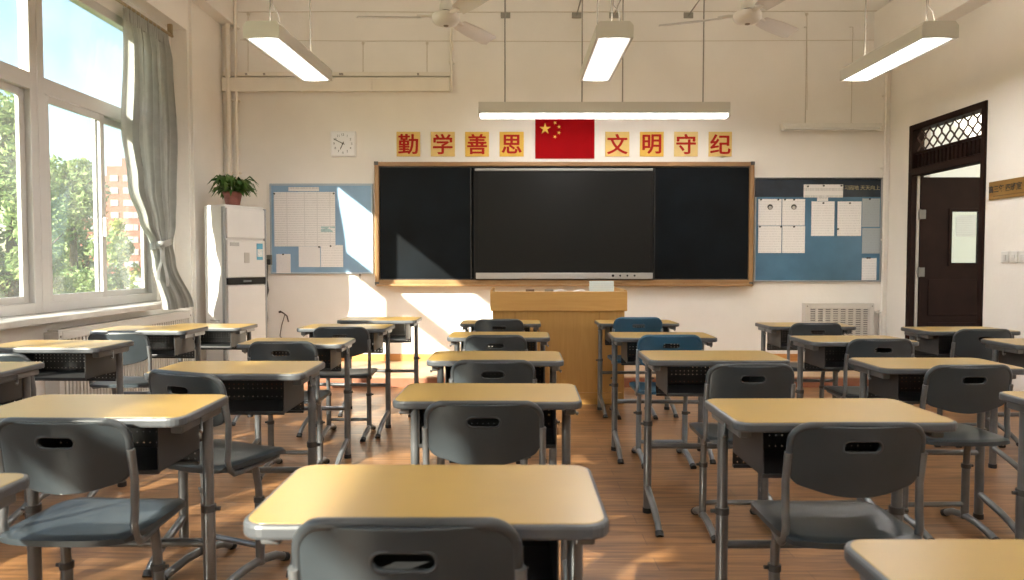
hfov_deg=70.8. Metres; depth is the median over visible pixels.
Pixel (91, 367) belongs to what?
tray
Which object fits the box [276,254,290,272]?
paper sheet
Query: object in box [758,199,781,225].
paper sheet
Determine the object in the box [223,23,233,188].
pipe
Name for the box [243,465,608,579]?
school desk
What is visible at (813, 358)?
tray
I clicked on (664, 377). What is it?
tray
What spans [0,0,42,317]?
window
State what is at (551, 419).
tray
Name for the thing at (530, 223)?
screen
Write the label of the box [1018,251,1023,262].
switch plate
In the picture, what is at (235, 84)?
pipe
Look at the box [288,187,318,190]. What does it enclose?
paper sheet
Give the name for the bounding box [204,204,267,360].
air conditioner
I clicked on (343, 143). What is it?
wall clock
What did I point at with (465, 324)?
school desk
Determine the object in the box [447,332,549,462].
school desk
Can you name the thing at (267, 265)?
power cord
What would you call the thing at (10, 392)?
tray
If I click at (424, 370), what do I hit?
platform
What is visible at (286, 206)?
paper sheet
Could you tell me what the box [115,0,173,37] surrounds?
curtain rod
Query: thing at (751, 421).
school desk
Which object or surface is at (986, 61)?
wall
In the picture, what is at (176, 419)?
school desk
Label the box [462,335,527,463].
chair
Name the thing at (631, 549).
floor
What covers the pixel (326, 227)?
paper sheet
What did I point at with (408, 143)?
card
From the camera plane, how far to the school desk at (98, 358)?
3.65 m
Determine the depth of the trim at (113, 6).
5.93 m
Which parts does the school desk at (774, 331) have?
perforated panel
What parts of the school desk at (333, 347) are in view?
perforated panel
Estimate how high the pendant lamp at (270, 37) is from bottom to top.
1.598 m
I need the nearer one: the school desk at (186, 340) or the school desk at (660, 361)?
the school desk at (660, 361)
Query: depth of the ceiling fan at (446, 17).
5.44 m
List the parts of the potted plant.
pot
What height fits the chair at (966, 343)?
0.749 m
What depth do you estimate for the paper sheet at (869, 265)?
7.58 m
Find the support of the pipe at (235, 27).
attached to the wall at (284, 137)
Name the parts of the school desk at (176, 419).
perforated panel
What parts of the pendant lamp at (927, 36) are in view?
suspension rod, suspension rod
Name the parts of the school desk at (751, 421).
perforated panel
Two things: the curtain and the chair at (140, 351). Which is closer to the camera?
the chair at (140, 351)
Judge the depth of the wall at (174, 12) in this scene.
6.79 m
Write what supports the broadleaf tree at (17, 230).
on the ground
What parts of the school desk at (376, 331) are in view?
perforated panel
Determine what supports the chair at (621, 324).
on the floor
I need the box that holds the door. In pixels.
[905,100,987,357]
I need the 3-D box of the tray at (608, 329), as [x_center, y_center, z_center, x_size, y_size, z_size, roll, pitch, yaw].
[0.948,0.330,5.508,0.436,0.126,0.257,0,2,-1]
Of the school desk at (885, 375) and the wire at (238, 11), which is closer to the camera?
the school desk at (885, 375)
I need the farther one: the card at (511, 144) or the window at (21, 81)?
the card at (511, 144)
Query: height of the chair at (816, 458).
0.749 m
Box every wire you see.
[238,11,875,12]
[279,311,288,337]
[299,40,863,41]
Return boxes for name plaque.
[989,177,1023,199]
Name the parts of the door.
transom panel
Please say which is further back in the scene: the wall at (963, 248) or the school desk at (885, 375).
the wall at (963, 248)
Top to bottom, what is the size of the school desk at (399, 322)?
0.726 m
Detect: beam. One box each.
[191,0,233,24]
[874,0,991,49]
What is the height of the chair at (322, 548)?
0.772 m
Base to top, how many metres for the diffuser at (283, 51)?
0.010 m
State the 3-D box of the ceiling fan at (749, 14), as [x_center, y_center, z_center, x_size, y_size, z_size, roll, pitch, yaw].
[1.670,-2.692,5.549,1.050,1.312,1.204,1,2,20]
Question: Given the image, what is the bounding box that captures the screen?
[474,168,653,278]
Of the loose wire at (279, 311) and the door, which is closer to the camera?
the door
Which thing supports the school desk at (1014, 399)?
on the floor
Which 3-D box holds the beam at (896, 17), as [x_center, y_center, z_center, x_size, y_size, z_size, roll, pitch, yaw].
[3.875,-2.450,1.766,0.190,0.440,11.520,0,2,0]
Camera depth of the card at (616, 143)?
7.55 m
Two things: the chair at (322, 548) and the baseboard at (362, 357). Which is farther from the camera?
the baseboard at (362, 357)
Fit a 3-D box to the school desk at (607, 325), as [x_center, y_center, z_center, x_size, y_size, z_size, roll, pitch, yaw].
[0.949,0.595,5.497,0.600,0.704,0.411,0,2,-1]
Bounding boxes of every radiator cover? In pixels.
[43,310,191,394]
[802,303,880,361]
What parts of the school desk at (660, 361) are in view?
perforated panel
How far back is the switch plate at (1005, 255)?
5.77 m
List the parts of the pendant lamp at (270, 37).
suspension rod, suspension rod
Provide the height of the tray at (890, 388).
0.129 m
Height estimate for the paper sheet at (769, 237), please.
0.284 m
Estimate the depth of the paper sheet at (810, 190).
7.55 m
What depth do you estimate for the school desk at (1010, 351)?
3.98 m
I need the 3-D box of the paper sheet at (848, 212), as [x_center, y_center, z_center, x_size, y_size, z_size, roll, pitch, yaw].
[3.541,-0.748,7.555,0.255,0.361,0.016,0,2,0]
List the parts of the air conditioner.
panel, panel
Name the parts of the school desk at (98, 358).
perforated panel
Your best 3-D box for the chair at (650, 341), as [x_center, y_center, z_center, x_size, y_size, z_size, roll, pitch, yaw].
[0.875,0.618,4.152,0.373,0.761,0.393,0,2,0]
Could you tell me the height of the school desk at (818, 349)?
0.726 m
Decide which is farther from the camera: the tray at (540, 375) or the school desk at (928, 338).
the school desk at (928, 338)
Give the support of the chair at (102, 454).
on the floor
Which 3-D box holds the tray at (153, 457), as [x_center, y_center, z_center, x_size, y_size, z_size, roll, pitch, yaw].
[-1.169,0.424,2.062,0.436,0.134,0.257,0,2,0]
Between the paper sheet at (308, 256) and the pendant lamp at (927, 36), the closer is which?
the pendant lamp at (927, 36)
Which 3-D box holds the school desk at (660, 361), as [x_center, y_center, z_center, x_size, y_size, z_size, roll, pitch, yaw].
[0.883,0.664,3.190,0.600,0.746,0.411,0,2,1]
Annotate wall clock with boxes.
[330,131,355,156]
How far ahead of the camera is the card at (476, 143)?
7.55 m
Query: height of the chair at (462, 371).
0.749 m
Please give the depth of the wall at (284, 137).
7.55 m
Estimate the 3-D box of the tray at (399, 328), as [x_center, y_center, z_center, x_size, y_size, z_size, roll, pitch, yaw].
[-1.010,0.310,5.528,0.436,0.130,0.257,0,2,1]
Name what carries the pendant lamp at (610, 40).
hanging from the ceiling
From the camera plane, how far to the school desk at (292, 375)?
2.88 m
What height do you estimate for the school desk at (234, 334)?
0.696 m
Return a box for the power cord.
[267,265,268,322]
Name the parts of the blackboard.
board panel, board panel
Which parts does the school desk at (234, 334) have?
perforated panel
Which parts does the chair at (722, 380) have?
seat, backrest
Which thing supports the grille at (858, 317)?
attached to the radiator cover at (860, 315)
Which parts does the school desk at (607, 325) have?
perforated panel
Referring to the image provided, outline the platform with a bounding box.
[341,361,906,377]
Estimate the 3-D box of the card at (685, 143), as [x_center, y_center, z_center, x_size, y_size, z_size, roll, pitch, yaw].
[1.826,-1.531,7.556,0.249,0.257,0.012,0,2,0]
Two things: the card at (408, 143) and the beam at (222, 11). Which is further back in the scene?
the card at (408, 143)
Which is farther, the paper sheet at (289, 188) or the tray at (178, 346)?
the paper sheet at (289, 188)
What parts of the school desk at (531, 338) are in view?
perforated panel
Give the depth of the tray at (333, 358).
4.19 m
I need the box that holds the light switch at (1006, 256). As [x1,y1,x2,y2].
[1001,251,1023,262]
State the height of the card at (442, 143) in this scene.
0.257 m
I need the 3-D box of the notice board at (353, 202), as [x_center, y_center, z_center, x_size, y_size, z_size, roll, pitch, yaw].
[-2.004,-0.644,7.584,1.083,0.948,0.029,0,2,0]
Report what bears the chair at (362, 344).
on the floor
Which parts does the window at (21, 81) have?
sliding sash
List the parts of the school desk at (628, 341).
perforated panel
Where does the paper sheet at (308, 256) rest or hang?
attached to the notice board at (353, 202)
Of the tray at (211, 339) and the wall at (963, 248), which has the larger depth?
the wall at (963, 248)
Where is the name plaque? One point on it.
(1014, 187)
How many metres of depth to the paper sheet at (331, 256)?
7.58 m
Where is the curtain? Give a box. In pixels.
[121,6,193,309]
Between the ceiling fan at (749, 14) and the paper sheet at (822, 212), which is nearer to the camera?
the ceiling fan at (749, 14)
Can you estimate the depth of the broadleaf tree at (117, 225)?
24.91 m
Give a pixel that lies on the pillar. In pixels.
(205, 33)
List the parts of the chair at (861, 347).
seat, backrest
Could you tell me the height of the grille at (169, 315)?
0.016 m
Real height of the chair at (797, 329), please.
0.749 m
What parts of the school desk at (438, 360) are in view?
perforated panel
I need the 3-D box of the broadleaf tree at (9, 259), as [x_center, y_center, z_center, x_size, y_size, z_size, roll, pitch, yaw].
[-10.345,1.243,15.309,3.142,10.640,3.978,0,2,-5]
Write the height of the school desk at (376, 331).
0.722 m
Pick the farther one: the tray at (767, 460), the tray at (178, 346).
the tray at (178, 346)
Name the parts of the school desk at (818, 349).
perforated panel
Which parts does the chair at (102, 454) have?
backrest, seat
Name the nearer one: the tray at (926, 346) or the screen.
the tray at (926, 346)
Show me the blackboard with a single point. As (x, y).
(703, 216)
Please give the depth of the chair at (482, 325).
5.17 m
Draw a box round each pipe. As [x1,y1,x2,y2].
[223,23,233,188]
[232,0,241,178]
[449,0,453,91]
[878,0,889,334]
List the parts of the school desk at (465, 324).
perforated panel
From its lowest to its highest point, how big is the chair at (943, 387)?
0.749 m
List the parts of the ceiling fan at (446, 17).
blade, blade arm, blade arm, blade, blade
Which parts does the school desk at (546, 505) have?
perforated panel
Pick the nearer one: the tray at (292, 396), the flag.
the tray at (292, 396)
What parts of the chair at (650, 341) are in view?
seat, backrest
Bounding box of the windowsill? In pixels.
[0,300,161,329]
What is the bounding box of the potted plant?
[209,174,258,204]
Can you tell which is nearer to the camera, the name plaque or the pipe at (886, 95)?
the name plaque
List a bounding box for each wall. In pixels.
[0,0,193,401]
[222,0,891,353]
[886,0,1023,390]
[930,113,980,262]
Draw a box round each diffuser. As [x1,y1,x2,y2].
[248,38,327,79]
[480,113,727,118]
[582,38,629,79]
[845,38,953,79]
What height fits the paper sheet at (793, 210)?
0.278 m
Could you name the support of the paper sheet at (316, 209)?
attached to the notice board at (353, 202)
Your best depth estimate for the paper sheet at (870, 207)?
7.56 m
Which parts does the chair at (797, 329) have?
seat, backrest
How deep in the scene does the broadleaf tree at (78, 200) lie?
18.66 m
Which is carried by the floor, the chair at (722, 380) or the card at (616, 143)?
the chair at (722, 380)
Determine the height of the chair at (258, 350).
0.749 m
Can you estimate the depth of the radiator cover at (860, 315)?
7.55 m
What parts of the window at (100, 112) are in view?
sliding sash, sliding sash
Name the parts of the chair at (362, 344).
backrest, seat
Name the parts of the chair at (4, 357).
backrest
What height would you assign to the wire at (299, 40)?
0.022 m
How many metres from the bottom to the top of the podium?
0.926 m
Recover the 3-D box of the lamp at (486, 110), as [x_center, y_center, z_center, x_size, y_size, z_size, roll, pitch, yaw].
[0.884,-2.276,7.199,2.413,1.211,0.673,0,2,0]
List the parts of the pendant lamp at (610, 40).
suspension rod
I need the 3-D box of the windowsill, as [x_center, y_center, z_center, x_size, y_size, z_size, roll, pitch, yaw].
[-3.125,0.305,1.743,0.350,0.045,10.260,0,2,0]
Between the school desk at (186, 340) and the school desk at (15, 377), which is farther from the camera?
the school desk at (186, 340)
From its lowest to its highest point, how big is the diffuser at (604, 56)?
0.010 m
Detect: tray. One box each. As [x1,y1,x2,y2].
[0,378,21,403]
[19,353,115,379]
[39,425,199,473]
[151,335,194,356]
[170,381,303,414]
[171,331,245,347]
[309,332,382,351]
[320,349,340,370]
[372,324,410,340]
[373,540,558,579]
[418,409,555,448]
[445,367,544,382]
[605,327,667,342]
[621,342,702,363]
[656,366,763,395]
[733,432,924,477]
[767,330,843,347]
[804,347,890,369]
[868,374,983,403]
[915,336,992,355]
[999,351,1023,367]
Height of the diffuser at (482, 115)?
0.040 m
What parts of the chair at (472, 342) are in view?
backrest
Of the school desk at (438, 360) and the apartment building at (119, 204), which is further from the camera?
the apartment building at (119, 204)
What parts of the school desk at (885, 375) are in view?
perforated panel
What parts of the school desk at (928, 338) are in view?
perforated panel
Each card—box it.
[396,132,419,156]
[431,132,454,156]
[465,132,488,156]
[499,132,523,156]
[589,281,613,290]
[605,132,628,156]
[640,132,663,156]
[674,132,697,156]
[708,132,731,156]
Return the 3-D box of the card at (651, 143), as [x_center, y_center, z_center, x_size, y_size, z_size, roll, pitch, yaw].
[1.467,-1.531,7.556,0.250,0.257,0.012,0,2,0]
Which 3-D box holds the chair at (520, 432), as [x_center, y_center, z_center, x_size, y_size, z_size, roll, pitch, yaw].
[-0.084,0.695,2.319,0.373,0.749,0.393,0,2,0]
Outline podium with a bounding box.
[490,288,626,403]
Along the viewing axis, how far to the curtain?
6.12 m
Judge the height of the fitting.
1.096 m
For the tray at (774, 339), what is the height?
0.129 m
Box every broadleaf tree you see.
[0,91,80,297]
[0,230,107,296]
[4,154,137,292]
[107,217,140,289]
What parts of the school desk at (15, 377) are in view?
perforated panel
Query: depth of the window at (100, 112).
5.50 m
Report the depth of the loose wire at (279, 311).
7.59 m
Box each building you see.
[66,158,140,277]
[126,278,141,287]
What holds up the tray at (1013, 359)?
on the school desk at (1010, 351)
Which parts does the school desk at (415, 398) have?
perforated panel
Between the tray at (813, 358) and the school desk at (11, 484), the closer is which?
the school desk at (11, 484)
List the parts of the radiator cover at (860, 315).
plate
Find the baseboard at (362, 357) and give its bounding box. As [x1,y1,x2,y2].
[276,354,797,360]
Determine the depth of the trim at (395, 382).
6.60 m
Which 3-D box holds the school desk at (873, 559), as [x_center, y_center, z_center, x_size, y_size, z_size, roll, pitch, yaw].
[0.809,0.761,0.945,0.600,0.726,0.411,0,2,0]
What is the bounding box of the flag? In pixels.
[535,119,594,158]
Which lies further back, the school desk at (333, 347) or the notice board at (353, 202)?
the notice board at (353, 202)
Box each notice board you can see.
[269,184,373,273]
[753,178,882,281]
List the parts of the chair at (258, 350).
backrest, seat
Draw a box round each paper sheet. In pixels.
[273,192,298,246]
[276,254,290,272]
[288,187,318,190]
[298,192,334,246]
[299,246,319,266]
[321,226,334,231]
[321,245,342,266]
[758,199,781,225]
[758,226,781,252]
[782,199,804,225]
[782,226,804,252]
[803,184,842,197]
[811,201,834,235]
[817,198,827,200]
[837,201,861,235]
[862,198,879,226]
[862,228,879,253]
[862,257,876,279]
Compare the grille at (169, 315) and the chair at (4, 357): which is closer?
the chair at (4, 357)
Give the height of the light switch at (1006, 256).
0.089 m
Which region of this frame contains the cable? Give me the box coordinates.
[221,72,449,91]
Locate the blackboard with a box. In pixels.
[374,161,754,285]
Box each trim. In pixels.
[94,0,174,300]
[224,378,914,386]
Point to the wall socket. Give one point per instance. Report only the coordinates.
(269, 257)
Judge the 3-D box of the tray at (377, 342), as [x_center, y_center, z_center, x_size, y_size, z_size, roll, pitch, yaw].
[-1.125,0.338,4.908,0.436,0.129,0.257,0,2,3]
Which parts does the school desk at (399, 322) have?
perforated panel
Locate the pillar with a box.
[188,0,223,360]
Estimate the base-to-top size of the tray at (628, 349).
0.130 m
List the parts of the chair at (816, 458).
seat, backrest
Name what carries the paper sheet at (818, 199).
attached to the notice board at (835, 258)
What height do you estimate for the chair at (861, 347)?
0.749 m
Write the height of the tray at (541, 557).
0.133 m
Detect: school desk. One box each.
[0,340,133,496]
[0,362,44,534]
[0,394,228,579]
[0,473,28,508]
[90,326,207,441]
[142,361,324,577]
[170,323,257,425]
[237,338,355,464]
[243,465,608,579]
[296,324,394,437]
[337,317,421,416]
[393,383,581,579]
[427,351,563,464]
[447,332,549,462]
[460,320,540,350]
[594,320,678,417]
[608,332,716,463]
[638,350,789,536]
[705,398,957,579]
[755,322,855,397]
[790,335,918,397]
[844,539,1023,579]
[849,358,1023,533]
[901,326,1020,446]
[981,338,1023,470]
[999,391,1023,538]
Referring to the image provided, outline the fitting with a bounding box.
[780,27,882,130]
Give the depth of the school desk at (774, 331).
5.15 m
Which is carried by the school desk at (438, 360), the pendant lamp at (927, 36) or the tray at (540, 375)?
the tray at (540, 375)
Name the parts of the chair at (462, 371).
backrest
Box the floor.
[0,377,1018,579]
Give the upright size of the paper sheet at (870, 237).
0.268 m
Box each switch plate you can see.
[1001,251,1009,262]
[1009,251,1018,262]
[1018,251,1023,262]
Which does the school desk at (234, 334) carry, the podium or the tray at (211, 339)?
the tray at (211, 339)
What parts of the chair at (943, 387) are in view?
seat, backrest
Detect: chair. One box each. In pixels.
[0,353,49,514]
[0,417,185,579]
[88,332,151,431]
[148,369,289,579]
[247,341,330,480]
[287,517,526,579]
[313,327,377,441]
[422,400,545,464]
[449,360,536,464]
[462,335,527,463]
[473,319,524,346]
[607,317,662,419]
[629,334,702,468]
[689,364,795,542]
[751,422,927,579]
[787,323,841,397]
[823,338,913,445]
[885,364,1013,538]
[937,329,1011,447]
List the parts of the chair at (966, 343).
backrest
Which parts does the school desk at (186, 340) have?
perforated panel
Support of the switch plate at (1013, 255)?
attached to the light switch at (1006, 256)
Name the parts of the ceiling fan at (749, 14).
blade, blade arm, blade arm, blade, blade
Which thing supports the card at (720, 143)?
attached to the wall at (284, 137)
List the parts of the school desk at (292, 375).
perforated panel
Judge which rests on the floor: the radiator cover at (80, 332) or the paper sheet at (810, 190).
the radiator cover at (80, 332)
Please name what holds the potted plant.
on the air conditioner
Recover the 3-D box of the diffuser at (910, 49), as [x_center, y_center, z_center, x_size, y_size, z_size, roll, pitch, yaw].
[2.860,-1.723,5.407,0.222,0.010,1.130,0,2,-1]
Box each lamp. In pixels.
[243,0,331,80]
[478,0,730,119]
[580,0,633,80]
[840,0,958,80]
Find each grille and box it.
[47,310,190,331]
[809,308,869,334]
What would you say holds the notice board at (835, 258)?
attached to the wall at (284, 137)
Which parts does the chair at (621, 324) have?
seat, backrest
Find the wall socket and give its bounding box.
[267,255,271,264]
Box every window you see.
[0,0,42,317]
[35,0,156,312]
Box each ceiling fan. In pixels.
[356,0,495,44]
[659,0,798,37]
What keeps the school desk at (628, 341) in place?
on the floor
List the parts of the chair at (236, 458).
backrest, seat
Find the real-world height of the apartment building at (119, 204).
33.185 m
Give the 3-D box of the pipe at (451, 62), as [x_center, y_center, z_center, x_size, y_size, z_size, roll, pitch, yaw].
[-0.632,-2.690,7.494,0.056,1.251,0.053,0,2,0]
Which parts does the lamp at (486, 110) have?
suspension rod, suspension rod, suspension rod, suspension rod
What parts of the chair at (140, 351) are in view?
backrest, seat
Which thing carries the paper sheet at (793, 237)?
attached to the notice board at (835, 258)
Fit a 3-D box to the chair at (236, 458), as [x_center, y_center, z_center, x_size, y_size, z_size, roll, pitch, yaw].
[-1.073,0.665,2.656,0.373,0.784,0.393,1,2,24]
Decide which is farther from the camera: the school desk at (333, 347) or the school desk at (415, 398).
the school desk at (333, 347)
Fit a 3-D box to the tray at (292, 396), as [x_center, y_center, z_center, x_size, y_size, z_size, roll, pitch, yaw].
[-1.069,0.395,2.815,0.436,0.134,0.257,0,2,0]

